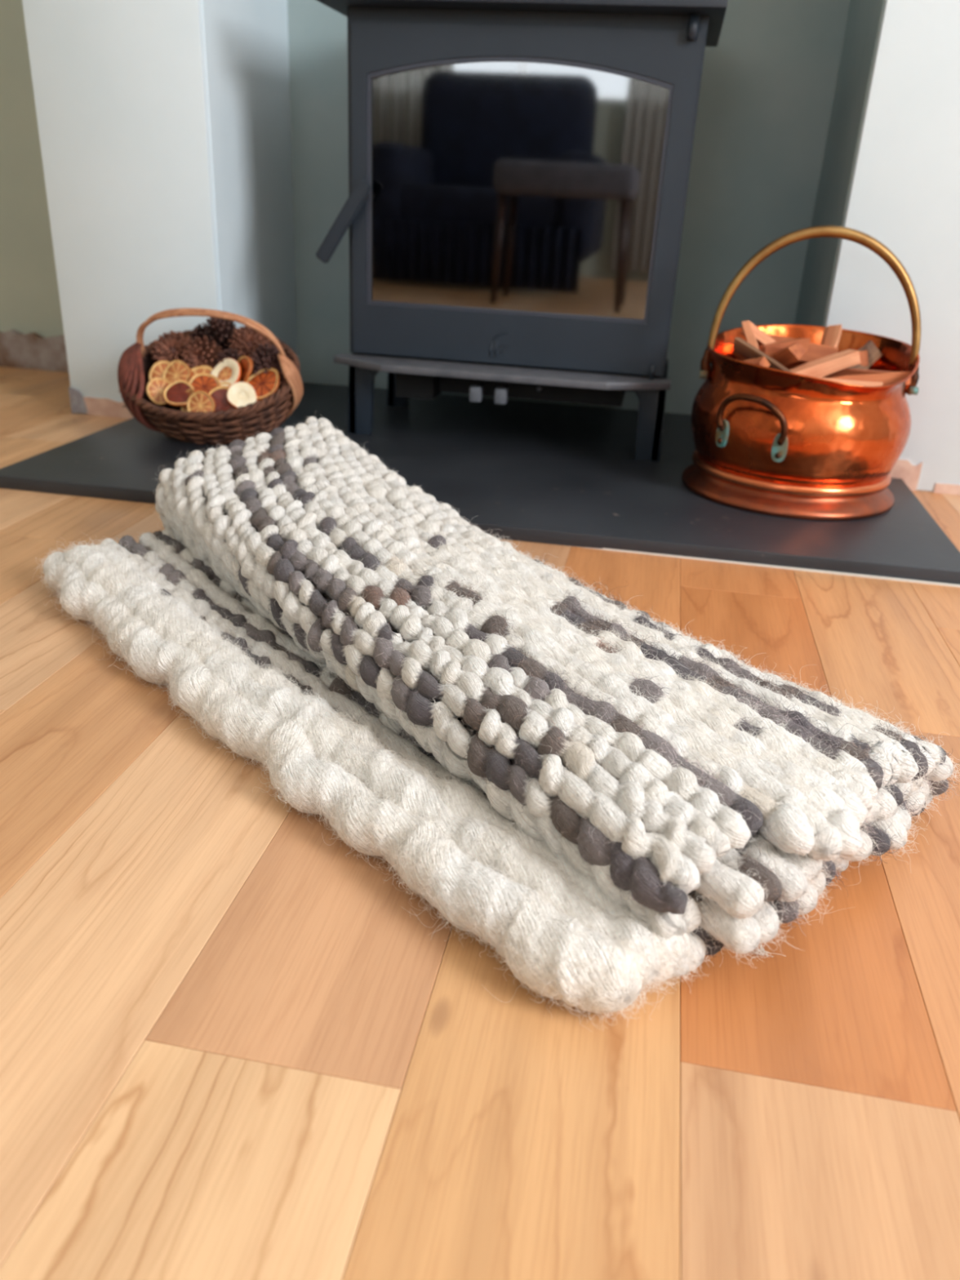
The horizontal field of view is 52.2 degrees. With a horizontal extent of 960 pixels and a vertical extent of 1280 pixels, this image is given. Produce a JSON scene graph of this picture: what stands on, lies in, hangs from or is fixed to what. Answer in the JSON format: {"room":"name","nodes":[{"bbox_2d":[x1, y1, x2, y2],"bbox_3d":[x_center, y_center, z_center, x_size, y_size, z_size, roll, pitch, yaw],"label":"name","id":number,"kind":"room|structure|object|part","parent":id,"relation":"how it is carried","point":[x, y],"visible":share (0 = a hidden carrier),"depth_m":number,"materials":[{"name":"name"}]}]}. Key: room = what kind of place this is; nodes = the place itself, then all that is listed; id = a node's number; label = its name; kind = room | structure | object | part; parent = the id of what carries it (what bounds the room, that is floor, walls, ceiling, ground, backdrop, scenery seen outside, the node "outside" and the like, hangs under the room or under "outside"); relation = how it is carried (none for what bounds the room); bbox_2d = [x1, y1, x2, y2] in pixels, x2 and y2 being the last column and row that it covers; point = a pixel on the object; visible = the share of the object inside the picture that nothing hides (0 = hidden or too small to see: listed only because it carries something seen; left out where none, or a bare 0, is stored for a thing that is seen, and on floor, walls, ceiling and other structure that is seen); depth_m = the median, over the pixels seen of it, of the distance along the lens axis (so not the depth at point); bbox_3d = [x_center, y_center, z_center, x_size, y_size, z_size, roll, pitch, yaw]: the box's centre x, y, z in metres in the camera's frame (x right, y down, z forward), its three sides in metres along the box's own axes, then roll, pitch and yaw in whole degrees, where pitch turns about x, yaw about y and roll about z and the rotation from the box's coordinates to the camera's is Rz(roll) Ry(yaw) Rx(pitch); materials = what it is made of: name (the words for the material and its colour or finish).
{"room":"living room","nodes":[
{"label":"living room","id":0,"kind":"room"},
{"bbox_2d":[22,0,297,413],"bbox_3d":[-0.550,-1.638,1.694,0.326,2.400,0.560,7,25,8],"label":"wall","id":1,"kind":"structure","parent":0,"point":[119,86],"depth_m":1.79,"materials":[{"name":"white paint"}]},
{"bbox_2d":[68,386,88,413],"bbox_3d":[-0.800,-0.477,1.954,0.035,0.052,0.005,7,25,8],"label":"trim","id":2,"kind":"structure","parent":1,"relation":"attached to","point":[77,404],"depth_m":1.95,"materials":[{"name":"white paint"}]},
{"bbox_2d":[83,396,133,418],"bbox_3d":[-0.645,-0.452,1.935,0.292,0.038,0.003,7,25,8],"label":"trim","id":3,"kind":"structure","parent":1,"relation":"attached to","point":[95,406],"depth_m":1.95,"materials":[{"name":"paint"}]},
{"bbox_2d":[0,0,850,414],"bbox_3d":[-0.741,-1.749,1.912,2.966,2.400,0.150,7,25,8],"label":"wall","id":4,"kind":"structure","parent":0,"point":[768,84],"depth_m":2.02,"materials":[{"name":"paint"}]},
{"bbox_2d":[0,329,68,372],"bbox_3d":[-1.505,-0.750,2.424,1.553,0.088,0.020,7,25,8],"label":"trim","id":5,"kind":"structure","parent":4,"relation":"attached to","point":[18,349],"depth_m":2.35,"materials":[{"name":"paint"}]},
{"bbox_2d":[0,366,959,1279],"bbox_3d":[-0.286,0.461,0.116,5.134,0.060,4.970,7,25,8],"label":"floor","id":6,"kind":"structure","parent":0,"point":[231,1047],"depth_m":0.58,"materials":[{"name":"brown wood"}]},
{"bbox_2d":[0,382,959,586],"bbox_3d":[0.034,-0.342,1.794,1.428,0.020,0.913,7,25,8],"label":"hearth slab","id":7,"kind":"object","parent":6,"relation":"on","point":[535,472],"visible":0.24,"depth_m":1.55,"materials":[{"name":"stone"}]},
{"bbox_2d":[117,307,303,444],"bbox_3d":[-0.479,-0.466,1.731,0.319,0.236,0.262,-4,26,-14],"label":"wicker basket","id":8,"kind":"object","parent":7,"relation":"on","point":[135,362],"visible":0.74,"depth_m":1.68,"materials":[{"name":"brown wicker"}]},
{"bbox_2d":[146,377,171,405],"bbox_3d":[-0.557,-0.434,1.712,0.048,0.046,0.030,-3,25,-13],"label":"slice","id":9,"kind":"object","parent":8,"relation":"in","point":[155,388],"visible":0.75,"depth_m":1.71,"materials":[{"name":"orange food"}]},
{"bbox_2d":[148,360,170,380],"bbox_3d":[-0.559,-0.466,1.737,0.055,0.054,0.032,5,25,4],"label":"slice","id":10,"kind":"object","parent":8,"relation":"in","point":[157,369],"visible":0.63,"depth_m":1.74,"materials":[{"name":"orange food"}]},
{"bbox_2d":[150,330,191,364],"bbox_3d":[-0.551,-0.516,1.771,0.084,0.079,0.072,-2,25,-10],"label":"pine cone","id":11,"kind":"object","parent":8,"relation":"in","point":[170,348],"visible":0.57,"depth_m":1.75,"materials":[{"name":"brown plant"}]},
{"bbox_2d":[162,360,191,382],"bbox_3d":[-0.535,-0.466,1.721,0.057,0.047,0.036,13,26,20],"label":"slice","id":12,"kind":"object","parent":8,"relation":"in","point":[178,370],"visible":0.67,"depth_m":1.72,"materials":[{"name":"orange food"}]},
{"bbox_2d":[163,379,195,406],"bbox_3d":[-0.516,-0.424,1.682,0.054,0.039,0.041,-2,25,-10],"label":"slice","id":13,"kind":"object","parent":8,"relation":"in","point":[175,394],"visible":0.98,"depth_m":1.68,"materials":[{"name":"food"}]},
{"bbox_2d":[181,388,195,412],"bbox_3d":[-0.497,-0.408,1.682,0.044,0.045,0.019,18,29,29],"label":"slice","id":14,"kind":"object","parent":8,"relation":"in","point":[191,391],"visible":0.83,"depth_m":1.68,"materials":[{"name":"orange food"}]},
{"bbox_2d":[186,390,215,412],"bbox_3d":[-0.476,-0.399,1.669,0.051,0.050,0.018,6,25,7],"label":"slice","id":15,"kind":"object","parent":8,"relation":"in","point":[200,401],"visible":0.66,"depth_m":1.67,"materials":[{"name":"orange food"}]},
{"bbox_2d":[181,335,222,368],"bbox_3d":[-0.494,-0.505,1.749,0.074,0.072,0.063,3,25,1],"label":"pine cone","id":16,"kind":"object","parent":8,"relation":"in","point":[194,354],"visible":0.84,"depth_m":1.73,"materials":[{"name":"brown plant"}]},
{"bbox_2d":[191,364,213,377],"bbox_3d":[-0.492,-0.449,1.716,0.071,0.057,0.048,6,25,7],"label":"slice","id":17,"kind":"object","parent":8,"relation":"in","point":[200,369],"visible":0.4,"depth_m":1.72,"materials":[{"name":"orange food"}]},
{"bbox_2d":[188,373,220,392],"bbox_3d":[-0.476,-0.437,1.695,0.058,0.042,0.045,5,25,5],"label":"slice","id":18,"kind":"object","parent":8,"relation":"in","point":[205,382],"visible":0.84,"depth_m":1.70,"materials":[{"name":"orange food"}]},
{"bbox_2d":[210,358,241,386],"bbox_3d":[-0.444,-0.462,1.701,0.058,0.049,0.041,15,27,24],"label":"slice","id":19,"kind":"object","parent":18,"relation":"on","point":[231,373],"visible":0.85,"depth_m":1.70,"materials":[{"name":"beige food"}]},
{"bbox_2d":[189,323,225,351],"bbox_3d":[-0.497,-0.543,1.787,0.068,0.068,0.067,17,28,28],"label":"pine cone","id":20,"kind":"object","parent":8,"relation":"in","point":[199,331],"visible":0.31,"depth_m":1.76,"materials":[{"name":"brown plant"}]},
{"bbox_2d":[202,316,235,349],"bbox_3d":[-0.464,-0.551,1.755,0.061,0.063,0.062,4,25,3],"label":"pine cone","id":21,"kind":"object","parent":8,"relation":"in","point":[220,328],"visible":0.8,"depth_m":1.74,"materials":[{"name":"brown plant"}]},
{"bbox_2d":[208,386,235,411],"bbox_3d":[-0.437,-0.405,1.673,0.060,0.054,0.028,6,25,6],"label":"slice","id":22,"kind":"object","parent":8,"relation":"in","point":[219,393],"visible":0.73,"depth_m":1.67,"materials":[{"name":"red food"}]},
{"bbox_2d":[220,382,231,385],"bbox_3d":[-0.442,-0.422,1.692,0.050,0.042,0.030,5,25,4],"label":"slice","id":23,"kind":"object","parent":8,"relation":"in","point":[221,383],"visible":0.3,"depth_m":1.69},
{"bbox_2d":[214,347,242,367],"bbox_3d":[-0.437,-0.485,1.737,0.063,0.062,0.057,-3,25,-12],"label":"pine cone","id":24,"kind":"object","parent":8,"relation":"in","point":[226,353],"visible":0.3,"depth_m":1.72,"materials":[{"name":"brown plant"}]},
{"bbox_2d":[226,382,257,408],"bbox_3d":[-0.405,-0.415,1.668,0.050,0.044,0.035,1,25,-5],"label":"slice","id":25,"kind":"object","parent":8,"relation":"in","point":[238,393],"visible":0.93,"depth_m":1.67,"materials":[{"name":"white food"}]},
{"bbox_2d":[227,325,272,358],"bbox_3d":[-0.409,-0.521,1.748,0.077,0.077,0.072,1,25,-3],"label":"pine cone","id":26,"kind":"object","parent":8,"relation":"in","point":[248,339],"visible":0.64,"depth_m":1.73,"materials":[{"name":"brown plant"}]},
{"bbox_2d":[246,368,279,400],"bbox_3d":[-0.376,-0.441,1.688,0.064,0.049,0.057,24,32,38],"label":"slice","id":27,"kind":"object","parent":8,"relation":"in","point":[264,384],"visible":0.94,"depth_m":1.69,"materials":[{"name":"orange food"}]},
{"bbox_2d":[248,342,287,376],"bbox_3d":[-0.372,-0.483,1.723,0.076,0.076,0.064,-19,33,-39],"label":"pine cone","id":28,"kind":"object","parent":8,"relation":"in","point":[266,357],"visible":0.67,"depth_m":1.70,"materials":[{"name":"brown plant"}]},
{"bbox_2d":[237,355,253,382],"bbox_3d":[-0.409,-0.469,1.705,0.018,0.050,0.051,-11,28,-28],"label":"slice","id":29,"kind":"object","parent":28,"relation":"on","point":[246,363],"visible":0.64,"depth_m":1.70,"materials":[{"name":"orange food"}]},
{"bbox_2d":[277,371,291,393],"bbox_3d":[-0.350,-0.442,1.713,0.054,0.054,0.052,-1,25,-8],"label":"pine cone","id":30,"kind":"object","parent":8,"relation":"in","point":[282,380],"visible":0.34,"depth_m":1.70,"materials":[{"name":"brown plant"}]},
{"bbox_2d":[315,0,728,462],"bbox_3d":[0.063,-0.736,1.780,0.643,0.710,0.441,7,25,8],"label":"wood stove","id":31,"kind":"object","parent":7,"relation":"on","point":[513,211],"visible":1,"depth_m":1.63,"materials":[{"name":"metal"}]},
{"bbox_3d":[-0.233,-0.712,1.668,0.101,0.138,0.008,7,25,8],"label":"handle","id":32,"kind":"part","parent":31,"relation":"part of","materials":[{"name":"metal"}]},
{"bbox_3d":[-0.212,-0.445,1.811,0.066,0.130,0.014,7,25,8],"label":"leg","id":33,"kind":"part","parent":31,"relation":"part of","materials":[{"name":"metal"}]},
{"bbox_3d":[-0.162,-0.555,2.056,0.066,0.130,0.014,7,25,8],"label":"leg","id":34,"kind":"part","parent":31,"relation":"part of","materials":[{"name":"metal"}]},
{"bbox_2d":[333,352,671,390],"bbox_3d":[0.030,-0.467,1.713,0.600,0.012,0.091,7,25,8],"label":"shelf","id":35,"kind":"object","parent":31,"relation":"attached to","point":[435,364],"depth_m":1.71,"materials":[{"name":"metal"}]},
{"bbox_3d":[0.070,-0.543,1.900,0.562,0.030,0.310,7,25,8],"label":"panel","id":36,"kind":"part","parent":31,"relation":"part of","materials":[{"name":"black metal"}]},
{"bbox_3d":[0.053,-0.748,1.635,0.491,0.384,0.004,7,25,8],"label":"glass pane","id":37,"kind":"part","parent":31,"relation":"part of","materials":[{"name":"black"}]},
{"bbox_3d":[0.087,-1.051,1.649,0.632,0.027,0.413,7,25,8],"label":"plate","id":38,"kind":"part","parent":31,"relation":"part of","materials":[{"name":"metal"}]},
{"bbox_3d":[0.056,-0.725,1.638,0.556,0.513,0.012,7,25,8],"label":"door","id":39,"kind":"part","parent":31,"relation":"part of","materials":[{"name":"metal"}]},
{"bbox_3d":[0.293,-0.384,1.735,0.066,0.130,0.014,7,25,8],"label":"leg","id":40,"kind":"part","parent":31,"relation":"part of","materials":[{"name":"metal"}]},
{"bbox_3d":[0.343,-0.494,1.980,0.066,0.130,0.014,7,25,8],"label":"leg","id":41,"kind":"part","parent":31,"relation":"part of","materials":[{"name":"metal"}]},
{"bbox_2d":[682,225,920,520],"bbox_3d":[0.514,-0.429,1.534,0.336,0.402,0.347,7,25,8],"label":"bucket","id":42,"kind":"object","parent":7,"relation":"on","point":[768,441],"visible":0.96,"depth_m":1.47,"materials":[{"name":"orange metal"}]},
{"bbox_3d":[0.369,-0.314,1.490,0.005,0.042,0.022,-13,29,-31],"label":"handle plate","id":43,"kind":"part","parent":42,"relation":"part of","materials":[{"name":"teal metal"}]},
{"bbox_3d":[0.397,-0.328,1.439,0.115,0.064,0.024,22,31,35],"label":"handle","id":44,"kind":"part","parent":42,"relation":"part of","materials":[{"name":"brown metal"}]},
{"bbox_3d":[0.440,-0.282,1.438,0.022,0.042,0.005,13,27,21],"label":"handle plate","id":45,"kind":"part","parent":42,"relation":"part of","materials":[{"name":"teal metal"}]},
{"bbox_2d":[785,360,806,369],"bbox_3d":[0.529,-0.461,1.626,0.142,0.026,0.035,5,25,4],"label":"stick","id":46,"kind":"object","parent":42,"relation":"in","point":[797,363],"visible":0.03,"depth_m":1.61,"materials":[{"name":"brown wood"}]},
{"bbox_2d":[758,333,839,362],"bbox_3d":[0.508,-0.466,1.577,0.136,0.047,0.025,4,25,3],"label":"stick","id":47,"kind":"object","parent":42,"relation":"in","point":[815,351],"visible":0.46,"depth_m":1.57,"materials":[{"name":"brown wood"}]},
{"bbox_2d":[741,321,776,346],"bbox_3d":[0.458,-0.474,1.563,0.084,0.065,0.028,1,25,-4],"label":"stick","id":48,"kind":"object","parent":47,"relation":"on","point":[762,338],"visible":0.45,"depth_m":1.55,"materials":[{"name":"brown wood"}]},
{"bbox_2d":[820,324,841,347],"bbox_3d":[0.559,-0.469,1.582,0.032,0.081,0.042,21,30,33],"label":"stick","id":49,"kind":"object","parent":47,"relation":"on","point":[831,335],"visible":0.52,"depth_m":1.57,"materials":[{"name":"brown wood"}]},
{"bbox_2d":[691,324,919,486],"bbox_3d":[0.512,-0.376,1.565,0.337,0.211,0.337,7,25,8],"label":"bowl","id":50,"kind":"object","parent":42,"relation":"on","point":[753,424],"depth_m":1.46,"materials":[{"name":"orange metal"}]},
{"bbox_3d":[0.519,-0.517,1.497,0.317,0.214,0.026,7,25,8],"label":"hoop handle","id":51,"kind":"part","parent":42,"relation":"part of","materials":[{"name":"gold metal"}]},
{"bbox_2d":[847,340,882,369],"bbox_3d":[0.606,-0.443,1.560,0.028,0.060,0.104,23,31,36],"label":"stick","id":52,"kind":"object","parent":42,"relation":"in","point":[873,353],"visible":0.47,"depth_m":1.57,"materials":[{"name":"brown wood"}]},
{"label":"stick","id":53,"kind":"object","parent":42,"relation":"in","visible":0},
{"label":"stick","id":54,"kind":"object","parent":53,"relation":"on","visible":0},
{"bbox_2d":[742,355,770,367],"bbox_3d":[0.407,-0.415,1.501,0.032,0.045,0.073,-19,32,-39],"label":"stick","id":55,"kind":"object","parent":54,"relation":"on","point":[762,361],"visible":0.23,"depth_m":1.48,"materials":[{"name":"brown wood"}]},
{"bbox_2d":[733,337,791,372],"bbox_3d":[0.441,-0.424,1.515,0.034,0.073,0.125,-19,33,-40],"label":"stick","id":56,"kind":"object","parent":54,"relation":"on","point":[743,350],"visible":0.49,"depth_m":1.51,"materials":[{"name":"brown wood"}]},
{"bbox_2d":[741,320,759,349],"bbox_3d":[0.431,-0.458,1.539,0.052,0.082,0.015,24,32,38],"label":"stick","id":57,"kind":"object","parent":56,"relation":"on","point":[748,332],"visible":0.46,"depth_m":1.53,"materials":[{"name":"brown wood"}]},
{"bbox_2d":[789,349,860,377],"bbox_3d":[0.521,-0.418,1.505,0.125,0.056,0.032,-4,26,-15],"label":"stick","id":58,"kind":"object","parent":56,"relation":"on","point":[821,367],"visible":0.72,"depth_m":1.50,"materials":[{"name":"brown wood"}]},
{"bbox_2d":[771,342,806,367],"bbox_3d":[0.477,-0.441,1.524,0.032,0.050,0.074,-2,25,-10],"label":"stick","id":59,"kind":"object","parent":58,"relation":"on","point":[793,353],"visible":0.91,"depth_m":1.50,"materials":[{"name":"brown wood"}]},
{"bbox_2d":[759,337,810,357],"bbox_3d":[0.480,-0.460,1.546,0.085,0.034,0.020,-6,26,-18],"label":"stick","id":60,"kind":"object","parent":59,"relation":"on","point":[769,349],"visible":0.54,"depth_m":1.53,"materials":[{"name":"brown wood"}]},
{"bbox_2d":[822,368,894,377],"bbox_3d":[0.578,-0.408,1.519,0.122,0.028,0.022,16,28,26],"label":"stick","id":61,"kind":"object","parent":54,"relation":"on","point":[846,371],"visible":0.3,"depth_m":1.51,"materials":[{"name":"brown wood"}]},
{"bbox_2d":[829,350,868,374],"bbox_3d":[0.571,-0.434,1.539,0.096,0.038,0.022,-11,28,-28],"label":"stick","id":62,"kind":"object","parent":61,"relation":"on","point":[863,354],"visible":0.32,"depth_m":1.55,"materials":[{"name":"brown wood"}]},
{"bbox_3d":[0.521,-0.372,1.489,0.196,0.032,0.027,7,47,8],"label":"stick","id":63,"kind":"object","parent":42,"relation":"in","visible":0},
{"bbox_2d":[820,377,883,386],"bbox_3d":[0.528,-0.383,1.469,0.145,0.018,0.020,6,25,6],"label":"stick","id":64,"kind":"object","parent":63,"relation":"on","point":[846,381],"visible":0.25,"depth_m":1.46,"materials":[{"name":"brown wood"}]},
{"bbox_2d":[830,371,911,386],"bbox_3d":[0.588,-0.392,1.482,0.129,0.034,0.020,1,25,-3],"label":"stick","id":65,"kind":"object","parent":63,"relation":"on","point":[887,379],"visible":0.54,"depth_m":1.47,"materials":[{"name":"brown wood"}]},
{"bbox_2d":[34,416,959,1031],"bbox_3d":[-0.064,-0.031,0.951,0.452,0.158,0.956,-18,32,-38],"label":"rug","id":66,"kind":"object","parent":6,"relation":"on","point":[588,788],"visible":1,"depth_m":0.76,"materials":[{"name":"fabric"}]},
{"bbox_2d":[751,943,784,964],"bbox_3d":[0.185,0.204,0.643,0.024,0.007,0.017,-5,26,-16],"label":"tuft","id":67,"kind":"object","parent":6,"relation":"on","point":[762,948],"visible":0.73,"depth_m":0.64,"materials":[{"name":"beige fabric"}]},
{"bbox_2d":[794,0,884,326],"bbox_3d":[0.634,-0.890,1.713,0.002,1.100,0.398,7,25,8],"label":"wall","id":68,"kind":"structure","parent":0,"point":[864,20],"depth_m":1.71,"materials":[{"name":"paint"}]},
{"bbox_2d":[824,0,959,491],"bbox_3d":[1.686,-1.367,1.360,2.054,2.400,0.560,7,25,8],"label":"wall","id":69,"kind":"structure","parent":0,"point":[904,193],"depth_m":1.56,"materials":[{"name":"white paint"}]},
{"bbox_2d":[889,459,922,491],"bbox_3d":[0.739,-0.291,1.725,0.065,0.052,0.003,7,25,8],"label":"trim","id":70,"kind":"structure","parent":69,"relation":"attached to","point":[904,469],"depth_m":1.72,"materials":[{"name":"paint"}]},
{"bbox_2d":[933,483,959,495],"bbox_3d":[1.693,-0.159,1.589,1.820,0.018,0.003,7,25,8],"label":"trim","id":71,"kind":"structure","parent":69,"relation":"attached to","point":[951,489],"depth_m":1.72,"materials":[{"name":"paint"}]}
]}

